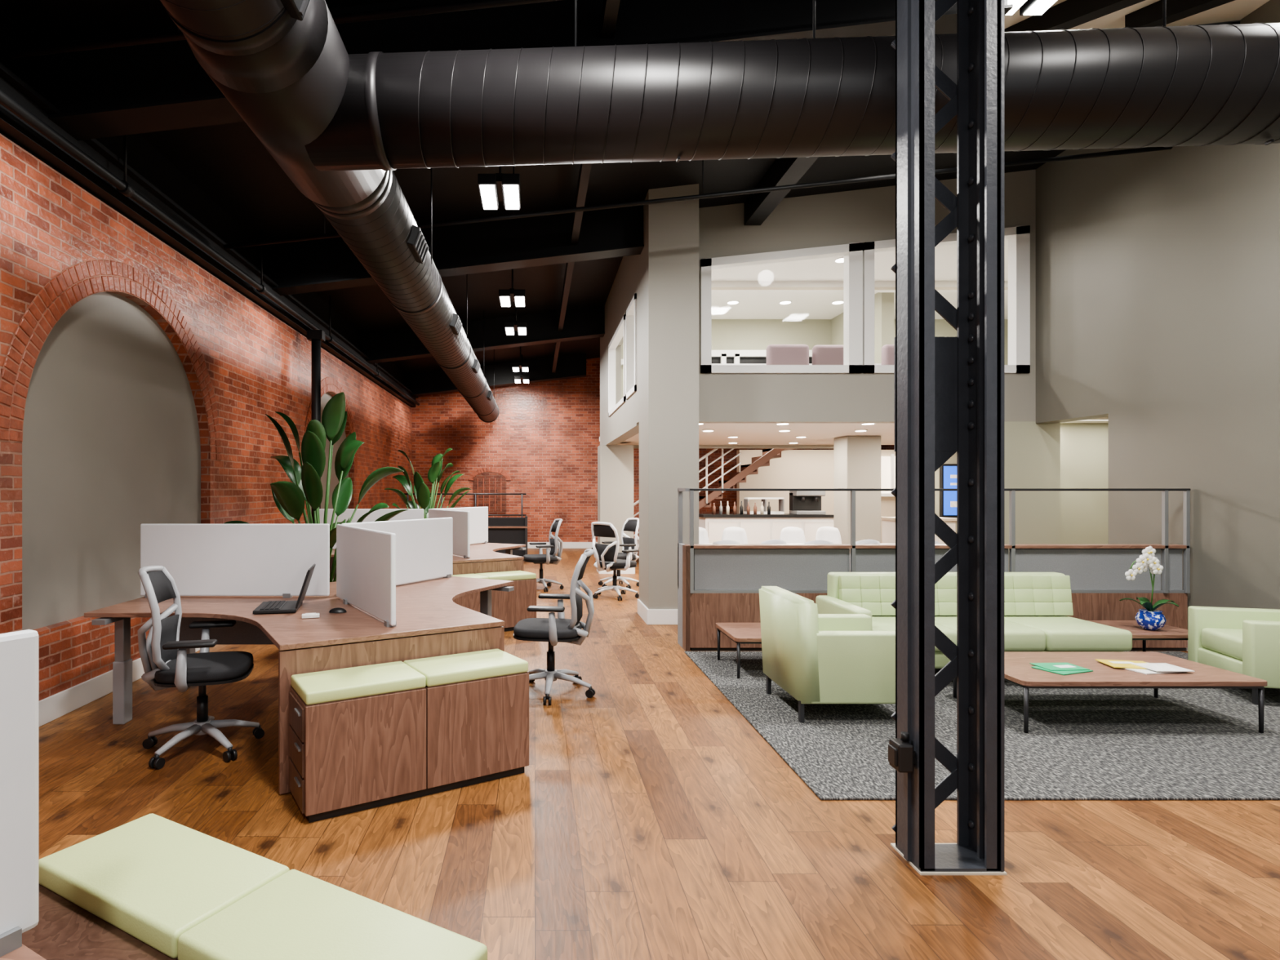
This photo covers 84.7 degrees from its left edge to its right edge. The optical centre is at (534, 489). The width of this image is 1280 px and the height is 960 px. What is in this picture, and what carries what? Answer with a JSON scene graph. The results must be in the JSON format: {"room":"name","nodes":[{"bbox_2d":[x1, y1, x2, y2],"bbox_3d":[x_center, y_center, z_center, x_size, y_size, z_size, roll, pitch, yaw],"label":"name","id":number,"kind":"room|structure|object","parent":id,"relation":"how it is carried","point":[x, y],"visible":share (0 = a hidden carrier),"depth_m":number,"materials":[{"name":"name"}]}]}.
{"room":"open-plan office","nodes":[
{"label":"open-plan office","id":0,"kind":"room"},
{"bbox_2d":[0,8,412,701],"bbox_3d":[-3.346,-0.800,7.400,0.408,4.600,20.800,0,0,0],"label":"wall","id":1,"kind":"structure","parent":0,"point":[139,385],"depth_m":5.35,"materials":[{"name":"brick"}]},
{"bbox_2d":[38,648,199,727],"bbox_3d":[-3.140,1.420,7.400,0.020,0.160,20.800,0,0,0],"label":"baseboard","id":2,"kind":"structure","parent":1,"relation":"attached to","point":[53,707],"depth_m":4.76,"materials":[{"name":"white"}]},
{"bbox_2d":[0,62,417,407],"bbox_3d":[-3.070,-2.255,7.400,0.160,0.270,20.800,0,0,0],"label":"beam","id":3,"kind":"structure","parent":1,"relation":"attached to","point":[11,124],"depth_m":5.50,"materials":[{"name":"black metal"}]},
{"bbox_2d":[0,0,1269,374],"bbox_3d":[1.400,-3.511,7.500,9.800,1.427,21.000,0,0,0],"label":"ceiling","id":4,"kind":"structure","parent":0,"point":[228,162],"depth_m":7.40,"materials":[{"name":"black paint"}]},
{"bbox_2d":[477,165,520,208],"bbox_3d":[-0.300,-2.854,6.050,0.350,0.624,0.520,0,0,0],"label":"ceiling light","id":5,"kind":"object","parent":4,"relation":"hanging from","point":[493,188],"depth_m":5.92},
{"bbox_2d":[498,269,525,306],"bbox_3d":[-0.300,-2.854,9.400,0.350,0.624,0.520,0,0,0],"label":"ceiling light","id":6,"kind":"object","parent":4,"relation":"hanging from","point":[505,296],"depth_m":9.25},
{"bbox_2d":[504,306,527,334],"bbox_3d":[-0.300,-2.854,11.150,0.350,0.624,0.520,0,0,0],"label":"ceiling light","id":7,"kind":"object","parent":4,"relation":"hanging from","point":[510,327],"depth_m":10.97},
{"bbox_2d":[511,346,528,371],"bbox_3d":[-0.300,-2.854,14.700,0.350,0.624,0.520,0,0,0],"label":"ceiling light","id":8,"kind":"object","parent":4,"relation":"hanging from","point":[515,366],"depth_m":14.50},
{"bbox_2d":[514,355,529,382],"bbox_3d":[-0.300,-2.854,16.300,0.350,0.624,0.520,0,0,0],"label":"ceiling light","id":9,"kind":"object","parent":4,"relation":"hanging from","point":[517,379],"depth_m":16.06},
{"bbox_2d":[0,0,1172,405],"bbox_3d":[1.529,-2.773,7.800,9.047,1.297,19.600,0,0,0],"label":"pipe","id":10,"kind":"object","parent":4,"relation":"attached to","point":[122,186],"visible":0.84,"depth_m":5.30,"materials":[{"name":"black metal"}]},
{"bbox_2d":[37,0,1235,396],"bbox_3d":[1.685,-3.162,8.890,9.670,1.688,16.880,0,0,0],"label":"ceiling beams","id":11,"kind":"structure","parent":4,"relation":"attached to","point":[138,89],"depth_m":4.42,"materials":[{"name":"black metal"}]},
{"bbox_2d":[159,0,1279,422],"bbox_3d":[2.328,-2.662,7.761,7.520,2.135,18.523,0,0,0],"label":"ductwork","id":12,"kind":"object","parent":4,"relation":"hanging from","point":[339,124],"visible":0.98,"depth_m":3.16,"materials":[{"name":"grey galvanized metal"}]},
{"bbox_2d":[1005,0,1057,15],"bbox_3d":[3.300,-3.411,4.500,0.350,0.338,0.520,0,0,0],"label":"ceiling light","id":13,"kind":"object","parent":4,"relation":"hanging from","point":[1027,7],"visible":0.73,"depth_m":4.67,"materials":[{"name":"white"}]},
{"bbox_2d":[411,357,893,542],"bbox_3d":[3.850,-1.300,17.900,14.700,5.600,0.300,0,0,0],"label":"wall","id":14,"kind":"structure","parent":0,"point":[543,442],"depth_m":17.80,"materials":[{"name":"brick"}]},
{"bbox_2d":[527,542,597,548],"bbox_3d":[1.435,1.420,17.790,9.130,0.160,0.020,0,0,0],"label":"baseboard","id":15,"kind":"structure","parent":14,"relation":"attached to","point":[565,544],"depth_m":17.78,"materials":[{"name":"white"}]},
{"bbox_2d":[38,548,1279,959],"bbox_3d":[3.800,1.560,7.600,14.800,0.120,21.200,0,0,0],"label":"floor","id":16,"kind":"structure","parent":0,"point":[647,818],"depth_m":3.01,"materials":[{"name":"brown wood"}]},
{"bbox_2d":[0,629,46,959],"bbox_3d":[-1.490,0.870,0.147,2.340,1.260,2.672,0,0,0],"label":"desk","id":17,"kind":"object","parent":16,"relation":"on","point":[19,650],"visible":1,"depth_m":1.16,"materials":[{"name":"brown wood"}]},
{"bbox_2d":[137,565,264,768],"bbox_3d":[-1.933,0.970,4.030,0.661,1.061,0.677,0,0,-14],"label":"office chair","id":18,"kind":"object","parent":16,"relation":"on","point":[166,663],"visible":0.99,"depth_m":3.94,"materials":[{"name":"black fabric"},{"name":"black plastic"},{"name":"light grey plastic"}]},
{"bbox_2d":[22,813,487,959],"bbox_3d":[-0.703,1.204,1.472,1.188,0.592,0.470,0,0,30],"label":"storage bench","id":19,"kind":"object","parent":16,"relation":"on","point":[150,886],"visible":0.92,"depth_m":1.52,"materials":[{"name":"green fabric"}]},
{"bbox_2d":[84,517,514,794],"bbox_3d":[-1.475,0.870,4.900,2.610,1.260,3.010,0,0,0],"label":"desk","id":20,"kind":"object","parent":16,"relation":"on","point":[396,587],"visible":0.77,"depth_m":4.63,"materials":[{"name":"brown wood"}]},
{"bbox_2d":[253,564,315,613],"bbox_3d":[-1.589,0.625,4.429,0.333,0.262,0.360,0,0,-12],"label":"laptop","id":21,"kind":"object","parent":20,"relation":"on","point":[274,606],"visible":1,"depth_m":4.33,"materials":[{"name":"black plastic"}]},
{"bbox_2d":[302,613,319,618],"bbox_3d":[-1.330,0.746,4.120,0.100,0.024,0.050,0,0,-17],"label":"box","id":22,"kind":"object","parent":20,"relation":"on","point":[305,615],"visible":1,"depth_m":4.10,"materials":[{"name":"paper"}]},
{"bbox_2d":[328,607,346,613],"bbox_3d":[-1.220,0.744,4.300,0.110,0.028,0.070,0,0,0],"label":"computer mouse","id":23,"kind":"object","parent":20,"relation":"on","point":[337,610],"visible":1,"depth_m":4.28,"materials":[{"name":"black plastic"}]},
{"bbox_2d":[222,391,408,582],"bbox_3d":[-2.016,0.295,6.681,1.665,2.409,1.473,0,0,40],"label":"plant","id":24,"kind":"object","parent":16,"relation":"on","point":[289,498],"visible":0.78,"depth_m":6.61,"materials":[{"name":"green plant"}]},
{"bbox_2d":[306,329,324,524],"bbox_3d":[-2.920,-0.310,9.270,0.200,3.620,0.200,0,0,0],"label":"column","id":25,"kind":"structure","parent":16,"relation":"on","point":[315,336],"depth_m":9.22,"materials":[{"name":"black metal"}]},
{"bbox_2d":[288,648,528,822],"bbox_3d":[-0.615,1.204,3.540,1.188,0.592,0.360,0,0,-30],"label":"storage bench","id":26,"kind":"object","parent":16,"relation":"on","point":[362,738],"visible":1,"depth_m":3.36,"materials":[{"name":"brown wood"}]},
{"bbox_2d":[319,506,525,579],"bbox_3d":[-1.425,0.870,8.750,2.610,1.260,3.010,0,0,0],"label":"desk","id":27,"kind":"object","parent":16,"relation":"on","point":[473,553],"visible":0.33,"depth_m":8.56,"materials":[{"name":"brown wood"}]},
{"bbox_2d":[384,448,471,518],"bbox_3d":[-1.581,0.416,11.310,1.622,2.168,1.702,0,0,0],"label":"plant","id":28,"kind":"object","parent":16,"relation":"on","point":[422,493],"visible":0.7,"depth_m":11.14,"materials":[{"name":"green plant"}]},
{"bbox_2d":[404,493,526,517],"bbox_3d":[-1.650,0.791,16.400,2.900,1.418,0.040,0,0,0],"label":"guard rail","id":29,"kind":"object","parent":16,"relation":"on","point":[406,494],"visible":0.27,"depth_m":16.39,"materials":[{"name":"grey metal"}]},
{"bbox_2d":[451,570,536,631],"bbox_3d":[-0.565,1.204,7.390,1.188,0.592,0.360,0,0,-30],"label":"storage bench","id":30,"kind":"object","parent":16,"relation":"on","point":[510,607],"visible":0.41,"depth_m":7.38,"materials":[{"name":"brown wood"}]},
{"bbox_2d":[487,515,528,556],"bbox_3d":[-0.650,1.025,14.770,1.000,0.950,0.660,0,0,0],"label":"screen","id":31,"kind":"object","parent":16,"relation":"on","point":[500,530],"visible":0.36,"depth_m":14.50,"materials":[{"name":"grey fabric"}]},
{"bbox_2d":[523,518,564,591],"bbox_3d":[0.103,0.970,10.499,0.661,1.061,0.677,0,0,-10],"label":"office chair","id":32,"kind":"object","parent":16,"relation":"on","point":[550,557],"visible":0.86,"depth_m":10.44,"materials":[{"name":"grey plastic"}]},
{"bbox_2d":[513,548,595,705],"bbox_3d":[0.123,0.970,5.149,0.661,1.061,0.677,0,0,8],"label":"office chair","id":33,"kind":"object","parent":16,"relation":"on","point":[553,630],"visible":0.94,"depth_m":5.01,"materials":[{"name":"grey plastic"}]},
{"bbox_2d":[591,521,639,600],"bbox_3d":[1.117,0.970,9.699,0.661,1.061,0.677,0,0,-40],"label":"office chair","id":34,"kind":"object","parent":16,"relation":"on","point":[606,555],"visible":0.99,"depth_m":9.52,"materials":[{"name":"black plastic"}]},
{"bbox_2d":[598,517,639,588],"bbox_3d":[1.303,0.970,10.750,0.661,1.061,0.677,0,0,-20],"label":"office chair","id":35,"kind":"object","parent":16,"relation":"on","point":[632,524],"visible":0.73,"depth_m":10.75,"materials":[{"name":"black plastic"}]},
{"bbox_2d":[698,527,709,543],"bbox_3d":[2.500,1.038,10.610,0.422,0.927,0.440,0,0,0],"label":"cafe chair","id":36,"kind":"object","parent":16,"relation":"on","point":[703,535],"visible":0.09,"depth_m":10.79,"materials":[{"name":"white plastic"}]},
{"bbox_2d":[633,448,791,556],"bbox_3d":[3.545,0.250,14.697,3.490,2.500,1.206,0,0,0],"label":"staircase","id":37,"kind":"structure","parent":16,"relation":"on","point":[767,454],"depth_m":14.14,"materials":[{"name":"brown wood"}]},
{"bbox_2d":[712,540,739,543],"bbox_3d":[2.200,1.038,8.140,0.422,0.927,0.440,0,0,0],"label":"cafe chair","id":38,"kind":"object","parent":16,"relation":"on","point":[720,541],"visible":0.06,"depth_m":7.93,"materials":[{"name":"white plastic"}]},
{"bbox_2d":[721,526,747,543],"bbox_3d":[3.100,1.038,10.610,0.422,0.927,0.440,0,0,0],"label":"cafe chair","id":39,"kind":"object","parent":16,"relation":"on","point":[731,533],"visible":0.23,"depth_m":10.79,"materials":[{"name":"white plastic"}]},
{"bbox_2d":[698,513,833,543],"bbox_3d":[4.400,0.985,13.300,2.500,1.030,0.700,0,0,0],"label":"bar counter","id":40,"kind":"object","parent":16,"relation":"on","point":[758,528],"depth_m":12.98,"materials":[{"name":"white"}]},
{"bbox_2d":[743,497,784,514],"bbox_3d":[4.450,0.310,13.475,0.700,0.320,0.250,0,0,0],"label":"display case","id":41,"kind":"object","parent":40,"relation":"on","point":[781,500],"visible":0.83,"depth_m":13.40,"materials":[{"name":"white"}]},
{"bbox_2d":[789,490,826,514],"bbox_3d":[5.225,0.225,13.300,0.550,0.490,0.400,0,0,0],"label":"coffee machine","id":42,"kind":"object","parent":40,"relation":"on","point":[801,502],"visible":0.86,"depth_m":13.30,"materials":[{"name":"grey metal"}]},
{"bbox_2d":[760,539,786,543],"bbox_3d":[2.752,1.038,8.240,0.422,0.927,0.440,0,0,-10],"label":"cafe chair","id":43,"kind":"object","parent":16,"relation":"on","point":[771,541],"visible":0.06,"depth_m":8.03,"materials":[{"name":"white plastic"}]},
{"bbox_2d":[779,526,805,543],"bbox_3d":[4.000,1.038,10.610,0.422,0.927,0.440,0,0,0],"label":"cafe chair","id":44,"kind":"object","parent":16,"relation":"on","point":[790,535],"visible":0.23,"depth_m":10.79,"materials":[{"name":"white plastic"}]},
{"bbox_2d":[804,540,833,543],"bbox_3d":[3.298,1.038,8.140,0.422,0.927,0.440,0,0,10],"label":"cafe chair","id":45,"kind":"object","parent":16,"relation":"on","point":[812,541],"visible":0.03,"depth_m":7.93,"materials":[{"name":"white plastic"}]},
{"bbox_2d":[815,526,841,543],"bbox_3d":[4.600,1.038,10.710,0.422,0.927,0.440,0,0,0],"label":"cafe chair","id":46,"kind":"object","parent":16,"relation":"on","point":[830,534],"visible":0.25,"depth_m":10.89,"materials":[{"name":"white plastic"}]},
{"bbox_2d":[849,539,879,572],"bbox_3d":[3.851,1.038,8.240,0.422,0.927,0.440,0,0,-5],"label":"cafe chair","id":47,"kind":"object","parent":16,"relation":"on","point":[864,541],"visible":0.07,"depth_m":8.03,"materials":[{"name":"white plastic"}]},
{"bbox_2d":[880,516,956,543],"bbox_3d":[6.350,0.980,11.500,1.000,1.040,0.700,0,0,0],"label":"base cabinet","id":48,"kind":"object","parent":16,"relation":"on","point":[888,523],"visible":0.19,"depth_m":11.46,"materials":[{"name":"white"}]},
{"bbox_2d":[677,488,1191,651],"bbox_3d":[3.740,0.743,6.610,4.680,1.515,0.360,0,0,0],"label":"partition","id":49,"kind":"object","parent":16,"relation":"on","point":[717,583],"depth_m":6.46,"materials":[{"name":"brown wood"}]},
{"bbox_2d":[890,0,1007,875],"bbox_3d":[1.666,-1.025,2.815,0.344,5.050,0.230,0,0,0],"label":"lattice column","id":50,"kind":"structure","parent":16,"relation":"on","point":[948,392],"depth_m":2.79,"materials":[{"name":"metal"}]},
{"bbox_2d":[888,731,915,772],"bbox_3d":[1.464,1.042,2.770,0.083,0.145,0.085,0,0,0],"label":"junction box","id":51,"kind":"object","parent":50,"relation":"attached to","point":[901,753],"visible":1,"depth_m":2.74,"materials":[{"name":"black metal"}]},
{"bbox_2d":[684,651,1279,799],"bbox_3d":[3.665,1.494,4.875,4.570,0.012,3.050,0,0,0],"label":"area rug","id":52,"kind":"object","parent":16,"relation":"on","point":[1079,744],"visible":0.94,"depth_m":4.17,"materials":[{"name":"grey carpet"}]},
{"bbox_2d":[715,622,761,678],"bbox_3d":[1.940,1.327,5.775,0.720,0.320,0.650,0,0,0],"label":"end table","id":53,"kind":"object","parent":52,"relation":"on","point":[740,633],"visible":0.46,"depth_m":5.68,"materials":[{"name":"brown wood"}]},
{"bbox_2d":[759,586,895,722],"bbox_3d":[2.044,1.098,4.760,0.792,0.780,0.724,0,0,0],"label":"lounge armchair","id":54,"kind":"object","parent":52,"relation":"on","point":[815,658],"visible":0.91,"depth_m":4.40,"materials":[{"name":"green leather"}]},
{"bbox_2d":[815,572,1132,668],"bbox_3d":[3.460,1.098,5.600,2.080,0.780,0.800,0,0,0],"label":"lounge sofa","id":55,"kind":"object","parent":52,"relation":"on","point":[1037,606],"visible":0.48,"depth_m":5.78,"materials":[{"name":"green leather"}]},
{"bbox_2d":[952,651,1267,733],"bbox_3d":[3.730,1.327,4.610,1.500,0.320,0.780,0,0,0],"label":"coffee table","id":56,"kind":"object","parent":52,"relation":"on","point":[1018,670],"visible":0.8,"depth_m":4.34,"materials":[{"name":"brown wood"}]},
{"bbox_2d":[1029,662,1093,675],"bbox_3d":[3.419,1.159,4.508,0.315,0.010,0.268,0,0,-9],"label":"brochures","id":57,"kind":"object","parent":56,"relation":"on","point":[1063,668],"visible":1,"depth_m":4.49,"materials":[{"name":"green paper"}]},
{"bbox_2d":[1095,658,1194,674],"bbox_3d":[3.981,1.156,4.530,0.419,0.018,0.337,0,0,6],"label":"magazines","id":58,"kind":"object","parent":56,"relation":"on","point":[1141,667],"visible":1,"depth_m":4.50,"materials":[{"name":"paper"}]},
{"bbox_2d":[1087,620,1187,651],"bbox_3d":[5.035,1.327,5.890,0.830,0.320,0.620,0,0,0],"label":"end table","id":59,"kind":"object","parent":52,"relation":"on","point":[1166,633],"visible":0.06,"depth_m":5.71,"materials":[{"name":"brown wood"}]},
{"bbox_2d":[1119,546,1178,631],"bbox_3d":[5.113,0.817,5.788,0.361,0.697,0.381,0,0,37],"label":"potted orchid","id":60,"kind":"object","parent":59,"relation":"on","point":[1149,618],"visible":1,"depth_m":5.73,"materials":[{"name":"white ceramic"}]},
{"bbox_2d":[1187,605,1279,704],"bbox_3d":[5.426,1.098,5.018,0.792,0.780,0.724,0,0,16],"label":"lounge armchair","id":61,"kind":"object","parent":52,"relation":"on","point":[1242,641],"visible":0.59,"depth_m":5.09,"materials":[{"name":"green leather"}]},
{"bbox_2d":[639,183,698,608],"bbox_3d":[1.550,-0.956,8.090,0.560,4.911,0.720,0,0,0],"label":"wall column","id":62,"kind":"structure","parent":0,"point":[668,258],"depth_m":7.73,"materials":[{"name":"beige paint"}]},
{"bbox_2d":[597,254,833,552],"bbox_3d":[3.635,-1.073,11.075,4.930,5.147,4.850,0,0,0],"label":"wall","id":63,"kind":"structure","parent":0,"point":[615,461],"depth_m":12.40,"materials":[{"name":"beige paint"}]},
{"bbox_2d":[596,567,635,573],"bbox_3d":[1.470,1.415,12.640,0.640,0.170,0.520,0,0,0],"label":"baseboard","id":64,"kind":"structure","parent":63,"relation":"attached to","point":[629,571],"depth_m":12.38,"materials":[{"name":"white"}]},
{"bbox_2d":[608,314,625,417],"bbox_3d":[1.310,-1.845,10.750,0.120,1.210,2.100,0,0,0],"label":"window","id":65,"kind":"structure","parent":63,"relation":"in","point":[620,332],"depth_m":11.66,"materials":[{"name":"white"}]},
{"bbox_2d":[625,293,636,399],"bbox_3d":[1.310,-1.845,9.100,0.120,1.210,0.900,0,0,0],"label":"window","id":66,"kind":"structure","parent":63,"relation":"in","point":[631,312],"depth_m":9.48,"materials":[{"name":"white"}]},
{"bbox_2d":[621,350,812,365],"bbox_3d":[3.550,-2.060,13.050,3.900,1.120,0.100,0,0,0],"label":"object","id":67,"kind":"structure","parent":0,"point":[717,356],"depth_m":13.00,"materials":[{"name":"white"}]},
{"bbox_2d":[711,363,881,364],"bbox_3d":[3.850,-1.500,10.650,3.400,0.800,0.400,0,0,0],"label":"countertop","id":68,"kind":"structure","parent":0,"point":[712,363],"depth_m":10.45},
{"bbox_2d":[621,292,1008,398],"bbox_3d":[6.235,-2.175,10.875,9.530,2.150,4.850,0,0,0],"label":"wall","id":69,"kind":"structure","parent":0,"point":[726,334],"depth_m":13.10,"materials":[{"name":"beige paint"}]},
{"bbox_2d":[736,449,895,543],"bbox_3d":[7.800,0.300,15.700,6.400,2.400,0.200,0,0,0],"label":"wall","id":70,"kind":"structure","parent":0,"point":[795,468],"depth_m":15.60,"materials":[{"name":"beige paint"}]},
{"bbox_2d":[880,453,895,496],"bbox_3d":[8.000,-0.325,15.550,1.900,0.950,0.100,0,0,0],"label":"window","id":71,"kind":"structure","parent":70,"relation":"in","point":[887,463],"depth_m":15.55,"materials":[{"name":"white"}]},
{"bbox_2d":[636,169,1060,549],"bbox_3d":[3.835,-1.201,8.700,5.130,5.402,0.500,0,0,0],"label":"wall","id":72,"kind":"structure","parent":0,"point":[1032,450],"depth_m":8.45,"materials":[{"name":"beige paint"}]},
{"bbox_2d":[637,599,677,624],"bbox_3d":[1.550,1.415,8.080,0.600,0.170,0.740,0,0,0],"label":"baseboard","id":73,"kind":"structure","parent":72,"relation":"attached to","point":[651,616],"depth_m":7.71,"materials":[{"name":"white"}]},
{"bbox_2d":[700,242,862,373],"bbox_3d":[3.000,-2.211,8.495,1.960,1.581,0.150,0,0,0],"label":"window","id":74,"kind":"structure","parent":72,"relation":"in","point":[852,253],"depth_m":8.42,"materials":[{"name":"white"}]},
{"bbox_2d":[862,225,1030,373],"bbox_3d":[5.005,-2.315,8.495,2.010,1.790,0.150,0,0,0],"label":"window","id":75,"kind":"structure","parent":72,"relation":"in","point":[1018,237],"depth_m":8.42,"materials":[{"name":"white"}]},
{"bbox_2d":[833,435,880,553],"bbox_3d":[5.225,0.320,11.250,0.550,2.360,0.500,0,0,0],"label":"wall pillar","id":76,"kind":"structure","parent":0,"point":[856,459],"depth_m":11.00,"materials":[{"name":"beige paint"}]},
{"bbox_2d":[711,239,1008,319],"bbox_3d":[6.235,-3.180,10.975,9.530,0.200,4.650,0,0,0],"label":"ceiling","id":77,"kind":"structure","parent":0,"point":[811,286],"depth_m":10.70,"materials":[{"name":"white paint"}]},
{"bbox_2d":[726,300,739,304],"bbox_3d":[3.386,-3.212,11.868,0.197,0.016,0.207,0,0,0],"label":"recessed light","id":78,"kind":"object","parent":77,"relation":"in","point":[731,302],"depth_m":11.87,"materials":[{"name":"white"}]},
{"bbox_2d":[778,300,791,304],"bbox_3d":[4.286,-3.212,11.868,0.209,0.016,0.207,0,0,0],"label":"recessed light","id":79,"kind":"object","parent":77,"relation":"in","point":[784,302],"depth_m":11.87,"materials":[{"name":"white"}]},
{"bbox_2d":[831,300,843,304],"bbox_3d":[5.180,-3.212,11.868,0.199,0.016,0.207,0,0,0],"label":"recessed light","id":80,"kind":"object","parent":77,"relation":"in","point":[837,302],"depth_m":11.87,"materials":[{"name":"white"}]},
{"bbox_2d":[834,257,843,262],"bbox_3d":[4.261,-3.212,9.676,0.164,0.016,0.206,0,0,0],"label":"recessed light","id":81,"kind":"object","parent":77,"relation":"in","point":[840,260],"depth_m":9.70,"materials":[{"name":"white"}]},
{"bbox_2d":[617,416,1108,444],"bbox_3d":[6.235,-0.980,10.975,9.530,0.240,4.650,0,0,0],"label":"ceiling","id":82,"kind":"structure","parent":0,"point":[748,433],"depth_m":10.52,"materials":[{"name":"white paint"}]},
{"bbox_2d":[702,429,714,431],"bbox_3d":[2.474,-0.852,9.897,0.163,0.016,0.273,0,0,0],"label":"recessed light","id":83,"kind":"object","parent":82,"relation":"attached to","point":[705,430],"depth_m":9.94,"materials":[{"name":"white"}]},
{"bbox_2d":[775,422,790,424],"bbox_3d":[3.163,-0.852,8.857,0.206,0.016,0.109,0,0,0],"label":"recessed light","id":84,"kind":"object","parent":82,"relation":"attached to","point":[775,423],"depth_m":8.91,"materials":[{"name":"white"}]},
{"bbox_2d":[777,429,791,431],"bbox_3d":[3.564,-0.852,9.897,0.180,0.016,0.273,0,0,0],"label":"recessed light","id":85,"kind":"object","parent":82,"relation":"attached to","point":[781,430],"depth_m":9.94,"materials":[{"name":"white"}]},
{"bbox_2d":[766,344,808,364],"bbox_3d":[3.500,-1.555,9.817,0.620,0.910,0.565,0,0,0],"label":"tub chair","id":86,"kind":"object","parent":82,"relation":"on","point":[776,354],"visible":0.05,"depth_m":9.53,"materials":[{"name":"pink fabric"}]},
{"bbox_2d":[812,345,843,364],"bbox_3d":[4.150,-1.555,9.851,0.620,0.910,0.565,0,0,0],"label":"tub chair","id":87,"kind":"object","parent":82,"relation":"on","point":[821,354],"visible":0.06,"depth_m":9.57,"materials":[{"name":"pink fabric"}]},
{"bbox_2d":[853,429,867,431],"bbox_3d":[4.652,-0.852,9.897,0.198,0.016,0.273,0,0,0],"label":"recessed light","id":88,"kind":"object","parent":82,"relation":"attached to","point":[859,430],"depth_m":9.94,"materials":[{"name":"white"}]},
{"bbox_2d":[860,422,875,424],"bbox_3d":[4.252,-0.852,8.857,0.230,0.016,0.109,0,0,0],"label":"recessed light","id":89,"kind":"object","parent":82,"relation":"attached to","point":[860,423],"depth_m":8.91,"materials":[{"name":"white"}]},
{"bbox_2d":[881,344,893,364],"bbox_3d":[5.100,-1.555,9.818,0.620,0.910,0.565,0,0,0],"label":"tub chair","id":90,"kind":"object","parent":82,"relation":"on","point":[887,350],"visible":0.05,"depth_m":9.54,"materials":[{"name":"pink fabric"}]},
{"bbox_2d":[934,452,956,533],"bbox_3d":[8.850,0.320,12.200,3.900,2.360,0.200,0,0,0],"label":"wall","id":91,"kind":"structure","parent":0,"point":[953,460],"depth_m":12.10,"materials":[{"name":"beige paint"}]},
{"bbox_2d":[939,463,956,517],"bbox_3d":[7.500,0.015,12.053,0.900,0.930,0.083,0,0,0],"label":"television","id":92,"kind":"object","parent":91,"relation":"attached to","point":[948,472],"visible":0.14,"depth_m":12.02,"materials":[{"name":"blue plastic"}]},
{"bbox_2d":[1060,422,1108,543],"bbox_3d":[7.375,0.250,8.100,2.050,2.500,2.000,0,0,0],"label":"wall","id":93,"kind":"structure","parent":0,"point":[1084,446],"depth_m":8.95,"materials":[{"name":"beige paint"}]},
{"bbox_2d":[1035,0,1279,608],"bbox_3d":[6.225,-1.650,2.750,0.250,6.300,11.500,0,0,0],"label":"wall","id":94,"kind":"structure","parent":0,"point":[1157,273],"depth_m":6.58,"materials":[{"name":"greige paint"}]}
]}

